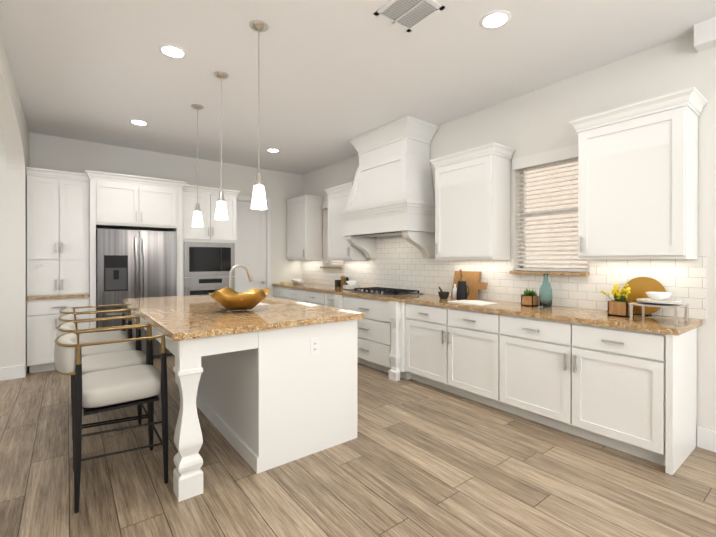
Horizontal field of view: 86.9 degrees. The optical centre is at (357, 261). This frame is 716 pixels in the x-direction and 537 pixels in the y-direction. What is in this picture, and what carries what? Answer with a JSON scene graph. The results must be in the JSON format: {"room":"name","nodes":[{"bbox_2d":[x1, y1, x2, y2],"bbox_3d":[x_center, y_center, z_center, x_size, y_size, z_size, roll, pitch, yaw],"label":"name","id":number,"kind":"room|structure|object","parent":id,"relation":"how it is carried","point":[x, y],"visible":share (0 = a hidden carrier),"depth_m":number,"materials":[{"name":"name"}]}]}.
{"room":"kitchen","nodes":[
{"label":"kitchen","id":0,"kind":"room"},
{"bbox_2d":[0,34,24,173],"bbox_3d":[-1.116,-0.160,0.708,0.140,3.000,9.120,0,0,-38],"label":"wall","id":1,"kind":"structure","parent":0,"point":[12,121],"depth_m":3.72,"materials":[{"name":"white paint"}]},
{"bbox_2d":[0,119,28,373],"bbox_3d":[-5.375,-0.169,3.727,3.210,3.000,0.860,0,0,-38],"label":"wall","id":2,"kind":"structure","parent":0,"point":[13,268],"depth_m":4.30,"materials":[{"name":"white paint"}]},
{"bbox_2d":[0,365,25,380],"bbox_3d":[-5.108,1.262,3.383,3.210,0.140,0.018,0,0,-38],"label":"baseboard","id":3,"kind":"structure","parent":2,"relation":"attached to","point":[13,372],"depth_m":4.29,"materials":[{"name":"white wood"}]},
{"bbox_2d":[29,132,302,296],"bbox_3d":[-2.648,-0.176,6.241,4.220,3.000,0.200,0,0,-38],"label":"wall","id":4,"kind":"structure","parent":0,"point":[64,154],"depth_m":6.03,"materials":[{"name":"white paint"}]},
{"bbox_2d":[237,201,265,292],"bbox_3d":[-1.953,0.127,6.651,0.728,2.376,0.110,0,0,-38],"label":"pantry door","id":5,"kind":"structure","parent":4,"relation":"in","point":[251,239],"depth_m":6.72,"materials":[{"name":"white wood"}]},
{"bbox_2d":[237,195,270,295],"bbox_3d":[-1.990,0.087,6.687,0.886,2.470,0.138,0,0,-38],"label":"door frame","id":6,"kind":"structure","parent":4,"relation":"attached to","point":[268,240],"depth_m":6.88,"materials":[{"name":"white wood"}]},
{"bbox_2d":[0,355,715,536],"bbox_3d":[-0.930,1.388,1.397,7.410,0.100,9.980,0,0,-38],"label":"floor","id":7,"kind":"structure","parent":0,"point":[414,458],"depth_m":2.31,"materials":[{"name":"brown wood"}]},
{"bbox_2d":[59,304,129,413],"bbox_3d":[-2.483,0.884,3.583,0.550,0.894,0.521,0,0,-38],"label":"stool","id":8,"kind":"object","parent":7,"relation":"on","point":[101,336],"visible":0.27,"depth_m":3.54,"materials":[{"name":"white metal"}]},
{"bbox_2d":[58,309,138,423],"bbox_3d":[-2.160,0.886,3.163,0.550,0.894,0.521,0,0,-38],"label":"stool","id":9,"kind":"object","parent":7,"relation":"on","point":[107,348],"visible":0.35,"depth_m":3.10,"materials":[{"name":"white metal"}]},
{"bbox_2d":[56,316,149,448],"bbox_3d":[-1.837,0.887,2.743,0.550,0.894,0.521,0,0,-38],"label":"stool","id":10,"kind":"object","parent":7,"relation":"on","point":[103,361],"visible":0.33,"depth_m":2.69,"materials":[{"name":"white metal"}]},
{"bbox_2d":[54,325,167,512],"bbox_3d":[-1.514,0.888,2.323,0.550,0.894,0.521,0,0,-38],"label":"stool","id":11,"kind":"object","parent":7,"relation":"on","point":[94,392],"visible":1,"depth_m":2.19,"materials":[{"name":"black metal"}]},
{"bbox_2d":[26,167,240,372],"bbox_3d":[-3.020,0.091,5.390,2.541,2.470,0.692,0,0,-38],"label":"cabinet bank","id":12,"kind":"object","parent":7,"relation":"on","point":[68,213],"visible":0.88,"depth_m":4.79,"materials":[{"name":"white wood"}]},
{"bbox_2d":[96,228,176,357],"bbox_3d":[-3.102,0.446,5.284,0.920,1.738,0.723,0,0,-38],"label":"refrigerator","id":13,"kind":"object","parent":7,"relation":"on","point":[136,264],"visible":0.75,"depth_m":5.00,"materials":[{"name":"grey metal"}]},
{"bbox_2d":[127,300,356,501],"bbox_3d":[-1.193,0.880,3.383,1.254,0.905,2.281,0,0,-38],"label":"kitchen island","id":14,"kind":"object","parent":7,"relation":"on","point":[267,383],"depth_m":2.55,"materials":[{"name":"painted wood"},{"name":"granite"}]},
{"bbox_2d":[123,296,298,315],"bbox_3d":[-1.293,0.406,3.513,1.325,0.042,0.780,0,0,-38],"label":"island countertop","id":15,"kind":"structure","parent":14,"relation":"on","point":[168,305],"depth_m":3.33,"materials":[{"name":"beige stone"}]},
{"bbox_2d":[143,302,362,339],"bbox_3d":[-0.766,0.408,2.829,1.325,0.042,0.948,0,0,-38],"label":"island countertop","id":16,"kind":"structure","parent":14,"relation":"on","point":[200,323],"depth_m":2.58,"materials":[{"name":"brown stone"}]},
{"bbox_2d":[208,287,269,310],"bbox_3d":[-0.914,0.296,2.993,0.468,0.178,0.391,0,0,-38],"label":"bowl","id":17,"kind":"object","parent":16,"relation":"on","point":[228,298],"visible":1,"depth_m":2.89,"materials":[{"name":"gold metal"}]},
{"bbox_2d":[273,287,299,301],"bbox_3d":[-0.962,0.882,6.667,0.608,0.880,1.182,0,0,-38],"label":"base cabinet","id":18,"kind":"object","parent":7,"relation":"on","point":[290,293],"depth_m":6.50,"materials":[{"name":"white wood"}]},
{"bbox_2d":[300,291,319,304],"bbox_3d":[-0.445,0.884,5.996,0.608,0.880,0.768,0,0,-38],"label":"base cabinet","id":19,"kind":"object","parent":7,"relation":"on","point":[313,297],"depth_m":5.88,"materials":[{"name":"white wood"}]},
{"bbox_2d":[320,291,331,306],"bbox_3d":[-0.154,0.886,5.617,0.608,0.880,0.444,0,0,-38],"label":"base cabinet","id":20,"kind":"object","parent":7,"relation":"on","point":[325,299],"depth_m":5.54,"materials":[{"name":"white wood"}]},
{"bbox_2d":[332,295,407,380],"bbox_3d":[0.351,0.888,4.911,0.668,0.880,1.418,0,0,-38],"label":"base cabinet","id":21,"kind":"object","parent":7,"relation":"on","point":[382,335],"depth_m":4.46,"materials":[{"name":"white wood"}]},
{"bbox_2d":[408,303,487,404],"bbox_3d":[1.141,0.890,3.933,0.608,0.880,1.224,0,0,-38],"label":"base cabinet","id":22,"kind":"object","parent":7,"relation":"on","point":[448,347],"depth_m":3.74,"materials":[{"name":"white wood"}]},
{"bbox_2d":[488,311,696,474],"bbox_3d":[1.822,0.893,3.049,0.608,0.880,1.264,0,0,-38],"label":"base cabinet","id":23,"kind":"object","parent":7,"relation":"on","point":[622,384],"depth_m":2.70,"materials":[{"name":"white wood"}]},
{"bbox_2d":[272,283,701,334],"bbox_3d":[0.422,0.428,4.806,0.683,0.040,5.818,0,0,-38],"label":"countertop","id":24,"kind":"structure","parent":23,"relation":"on","point":[659,325],"depth_m":3.12,"materials":[{"name":"brown stone"}]},
{"bbox_2d":[293,280,304,283],"bbox_3d":[-1.018,0.369,6.714,0.169,0.065,0.169,0,0,-44],"label":"bowl","id":25,"kind":"object","parent":24,"relation":"on","point":[297,281],"depth_m":6.70,"materials":[{"name":"white ceramic"}]},
{"bbox_2d":[335,277,348,286],"bbox_3d":[-0.238,0.319,6.021,0.090,0.168,0.330,0,0,-38],"label":"grinder","id":26,"kind":"object","parent":24,"relation":"on","point":[337,283],"visible":0.48,"depth_m":6.06,"materials":[{"name":"black metal"}]},
{"bbox_2d":[341,275,345,286],"bbox_3d":[-0.233,0.305,6.006,0.084,0.197,0.084,0,0,-38],"label":"canister","id":27,"kind":"object","parent":24,"relation":"on","point":[343,279],"visible":0.83,"depth_m":5.97,"materials":[{"name":"beige wood"}]},
{"bbox_2d":[343,281,359,289],"bbox_3d":[-0.099,0.344,5.554,0.250,0.122,0.250,0,0,-38],"label":"plates","id":28,"kind":"object","parent":24,"relation":"on","point":[350,286],"visible":0.98,"depth_m":5.49,"materials":[{"name":"white ceramic"}]},
{"bbox_2d":[349,287,422,295],"bbox_3d":[0.344,0.384,4.961,0.500,0.045,0.900,0,0,-38],"label":"cooktop","id":29,"kind":"object","parent":24,"relation":"in","point":[386,291],"visible":1,"depth_m":4.81,"materials":[{"name":"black metal"}]},
{"bbox_2d":[438,287,448,298],"bbox_3d":[0.949,0.342,4.191,0.124,0.134,0.124,0,0,-38],"label":"mortar","id":30,"kind":"object","parent":24,"relation":"on","point":[443,294],"visible":1,"depth_m":4.15,"materials":[{"name":"grey stone"}]},
{"bbox_2d":[452,284,456,298],"bbox_3d":[1.081,0.328,4.216,0.054,0.162,0.054,0,0,-38],"label":"bottle","id":31,"kind":"object","parent":24,"relation":"on","point":[454,292],"visible":0.92,"depth_m":4.20,"materials":[{"name":"white ceramic"}]},
{"bbox_2d":[456,269,468,299],"bbox_3d":[1.130,0.244,4.054,0.116,0.330,0.151,0,0,-38],"label":"pitcher","id":32,"kind":"object","parent":24,"relation":"on","point":[462,287],"visible":0.98,"depth_m":4.02,"materials":[{"name":"black ceramic"}]},
{"bbox_2d":[451,271,487,299],"bbox_3d":[1.241,0.259,4.213,0.095,0.300,0.440,0,0,-38],"label":"cutting board","id":33,"kind":"object","parent":24,"relation":"on","point":[474,284],"visible":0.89,"depth_m":4.17,"materials":[{"name":"brown wood"}]},
{"bbox_2d":[447,300,496,305],"bbox_3d":[1.138,0.403,3.781,0.260,0.014,0.400,0,0,-38],"label":"open book","id":34,"kind":"object","parent":24,"relation":"on","point":[475,302],"visible":1,"depth_m":3.72,"materials":[{"name":"white paper"}]},
{"bbox_2d":[521,289,538,306],"bbox_3d":[1.599,0.327,3.538,0.179,0.168,0.148,0,0,-38],"label":"succulent plant","id":35,"kind":"object","parent":24,"relation":"on","point":[530,298],"visible":1,"depth_m":3.50,"materials":[{"name":"green plant"}]},
{"bbox_2d":[539,273,552,307],"bbox_3d":[1.707,0.258,3.436,0.110,0.305,0.110,0,0,-38],"label":"glass bottle","id":36,"kind":"object","parent":24,"relation":"on","point":[545,295],"visible":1,"depth_m":3.40,"materials":[{"name":"teal glass"}]},
{"bbox_2d":[601,284,632,316],"bbox_3d":[2.002,0.290,2.906,0.216,0.246,0.190,0,0,-38],"label":"potted plant","id":37,"kind":"object","parent":24,"relation":"on","point":[619,305],"visible":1,"depth_m":2.87,"materials":[{"name":"green plant"}]},
{"bbox_2d":[623,277,665,315],"bbox_3d":[2.215,0.265,2.943,0.086,0.295,0.290,0,0,-38],"label":"charger","id":38,"kind":"object","parent":24,"relation":"on","point":[639,286],"visible":0.48,"depth_m":2.95,"materials":[{"name":"brown metal"}]},
{"bbox_2d":[629,301,688,324],"bbox_3d":[2.107,0.353,2.653,0.280,0.120,0.270,0,0,-38],"label":"stand","id":39,"kind":"object","parent":24,"relation":"on","point":[674,306],"visible":0.94,"depth_m":2.61,"materials":[{"name":"silver metal"}]},
{"bbox_2d":[636,292,681,304],"bbox_3d":[2.107,0.254,2.652,0.250,0.076,0.250,0,0,-38],"label":"plate","id":40,"kind":"object","parent":39,"relation":"on","point":[658,298],"visible":1,"depth_m":2.62,"materials":[{"name":"white ceramic"}]},
{"bbox_2d":[0,0,715,174],"bbox_3d":[-0.930,-1.712,1.388,7.410,0.100,9.980,0,0,-38],"label":"ceiling","id":41,"kind":"structure","parent":0,"point":[336,77],"depth_m":3.18,"materials":[{"name":"white paint"}]},
{"bbox_2d":[129,119,148,125],"bbox_3d":[-2.621,-1.667,4.529,0.209,0.006,0.209,0,0,43],"label":"recessed light","id":42,"kind":"object","parent":41,"relation":"in","point":[134,121],"depth_m":4.52,"materials":[{"name":"white glass"}]},
{"bbox_2d":[158,44,186,58],"bbox_3d":[-1.466,-1.663,2.995,0.209,0.006,0.209,0,0,-44],"label":"recessed light","id":43,"kind":"object","parent":41,"relation":"in","point":[169,50],"depth_m":2.99,"materials":[{"name":"white glass"}]},
{"bbox_2d":[191,104,203,226],"bbox_3d":[-1.725,-1.024,4.066,0.128,1.289,0.128,0,0,-38],"label":"pendant light","id":44,"kind":"object","parent":41,"relation":"hanging from","point":[197,219],"visible":1,"depth_m":4.05,"materials":[{"name":"white glass"}]},
{"bbox_2d":[214,71,228,219],"bbox_3d":[-1.220,-1.022,3.376,0.128,1.289,0.128,0,0,-38],"label":"pendant light","id":45,"kind":"object","parent":41,"relation":"hanging from","point":[221,212],"visible":1,"depth_m":3.35,"materials":[{"name":"white glass"}]},
{"bbox_2d":[250,20,267,209],"bbox_3d":[-0.700,-1.020,2.670,0.128,1.289,0.128,0,0,-38],"label":"pendant light","id":46,"kind":"object","parent":41,"relation":"hanging from","point":[258,202],"visible":1,"depth_m":2.65,"materials":[{"name":"white glass"}]},
{"bbox_2d":[266,148,279,152],"bbox_3d":[-1.273,-1.671,5.680,0.209,0.006,0.209,0,0,-44],"label":"recessed light","id":47,"kind":"object","parent":41,"relation":"in","point":[273,150],"depth_m":5.67,"materials":[{"name":"white"}]},
{"bbox_2d":[374,0,444,31],"bbox_3d":[0.338,-1.660,2.503,0.330,0.010,0.330,0,0,-38],"label":"ceiling vent","id":48,"kind":"object","parent":41,"relation":"in","point":[408,15],"visible":1,"depth_m":2.52,"materials":[{"name":"white metal"}]},
{"bbox_2d":[479,10,510,28],"bbox_3d":[0.943,-1.662,2.603,0.209,0.006,0.209,0,0,-44],"label":"recessed light","id":49,"kind":"object","parent":41,"relation":"in","point":[495,19],"depth_m":2.59,"materials":[{"name":"white"}]},
{"bbox_2d":[303,33,715,445],"bbox_3d":[1.927,-0.169,3.591,0.200,3.000,9.980,0,0,-38],"label":"wall","id":50,"kind":"structure","parent":0,"point":[533,122],"depth_m":3.23,"materials":[{"name":"white paint"}]},
{"bbox_2d":[285,195,323,259],"bbox_3d":[-0.986,-0.592,6.888,0.372,1.123,0.760,0,0,-38],"label":"upper cabinet","id":51,"kind":"object","parent":50,"relation":"attached to","point":[304,227],"visible":0.94,"depth_m":6.68,"materials":[{"name":"white wood"}]},
{"bbox_2d":[322,201,342,266],"bbox_3d":[-0.408,-0.486,6.500,0.092,1.132,0.630,0,0,-38],"label":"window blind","id":52,"kind":"object","parent":50,"relation":"attached to","point":[324,205],"visible":0.35,"depth_m":6.66,"materials":[{"name":"white"}]},
{"bbox_2d":[324,182,368,259],"bbox_3d":[-0.172,-0.589,5.830,0.372,1.123,0.730,0,0,-38],"label":"upper cabinet","id":53,"kind":"object","parent":50,"relation":"attached to","point":[340,247],"visible":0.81,"depth_m":5.74,"materials":[{"name":"white wood"}]},
{"bbox_2d":[340,115,437,257],"bbox_3d":[0.366,-0.859,4.994,0.538,1.622,1.330,0,0,-38],"label":"range hood","id":54,"kind":"object","parent":50,"relation":"attached to","point":[391,193],"visible":1,"depth_m":4.65,"materials":[{"name":"white painted wood"}]},
{"bbox_2d":[430,142,514,259],"bbox_3d":[1.198,-0.583,4.048,0.372,1.123,0.815,0,0,-38],"label":"upper cabinet","id":55,"kind":"object","parent":50,"relation":"attached to","point":[472,203],"visible":1,"depth_m":3.85,"materials":[{"name":"white wood"}]},
{"bbox_2d":[302,235,706,319],"bbox_3d":[0.704,0.017,5.009,0.010,0.780,5.839,0,0,-38],"label":"tile backsplash","id":56,"kind":"structure","parent":50,"relation":"attached to","point":[399,262],"depth_m":3.87,"materials":[{"name":"white tile"}]},
{"bbox_2d":[520,171,586,271],"bbox_3d":[1.908,-0.474,3.664,0.040,1.130,0.680,0,0,-38],"label":"window","id":57,"kind":"structure","parent":50,"relation":"in","point":[536,214],"depth_m":3.90,"materials":[{"name":"white"}]},
{"bbox_2d":[512,144,586,271],"bbox_3d":[1.824,-0.478,3.599,0.092,1.132,0.710,0,0,-38],"label":"window blind","id":58,"kind":"object","parent":57,"relation":"attached to","point":[561,154],"visible":0.73,"depth_m":3.61,"materials":[{"name":"white"}]},
{"bbox_2d":[569,87,706,259],"bbox_3d":[2.097,-0.580,2.880,0.372,1.123,0.773,0,0,-38],"label":"upper cabinet","id":59,"kind":"object","parent":50,"relation":"attached to","point":[637,180],"visible":1,"depth_m":2.72,"materials":[{"name":"white wood"}]},
{"bbox_2d":[694,17,715,51],"bbox_3d":[2.513,-1.591,2.562,0.120,0.150,0.340,0,0,-38],"label":"bracket","id":60,"kind":"object","parent":50,"relation":"attached to","point":[704,35],"visible":1,"depth_m":2.62,"materials":[{"name":"white"}]},
{"bbox_2d":[697,427,715,451],"bbox_3d":[3.668,1.268,1.153,0.018,0.140,3.985,0,0,-38],"label":"baseboard","id":61,"kind":"structure","parent":50,"relation":"attached to","point":[706,439],"depth_m":2.69,"materials":[{"name":"white wood"}]}
]}

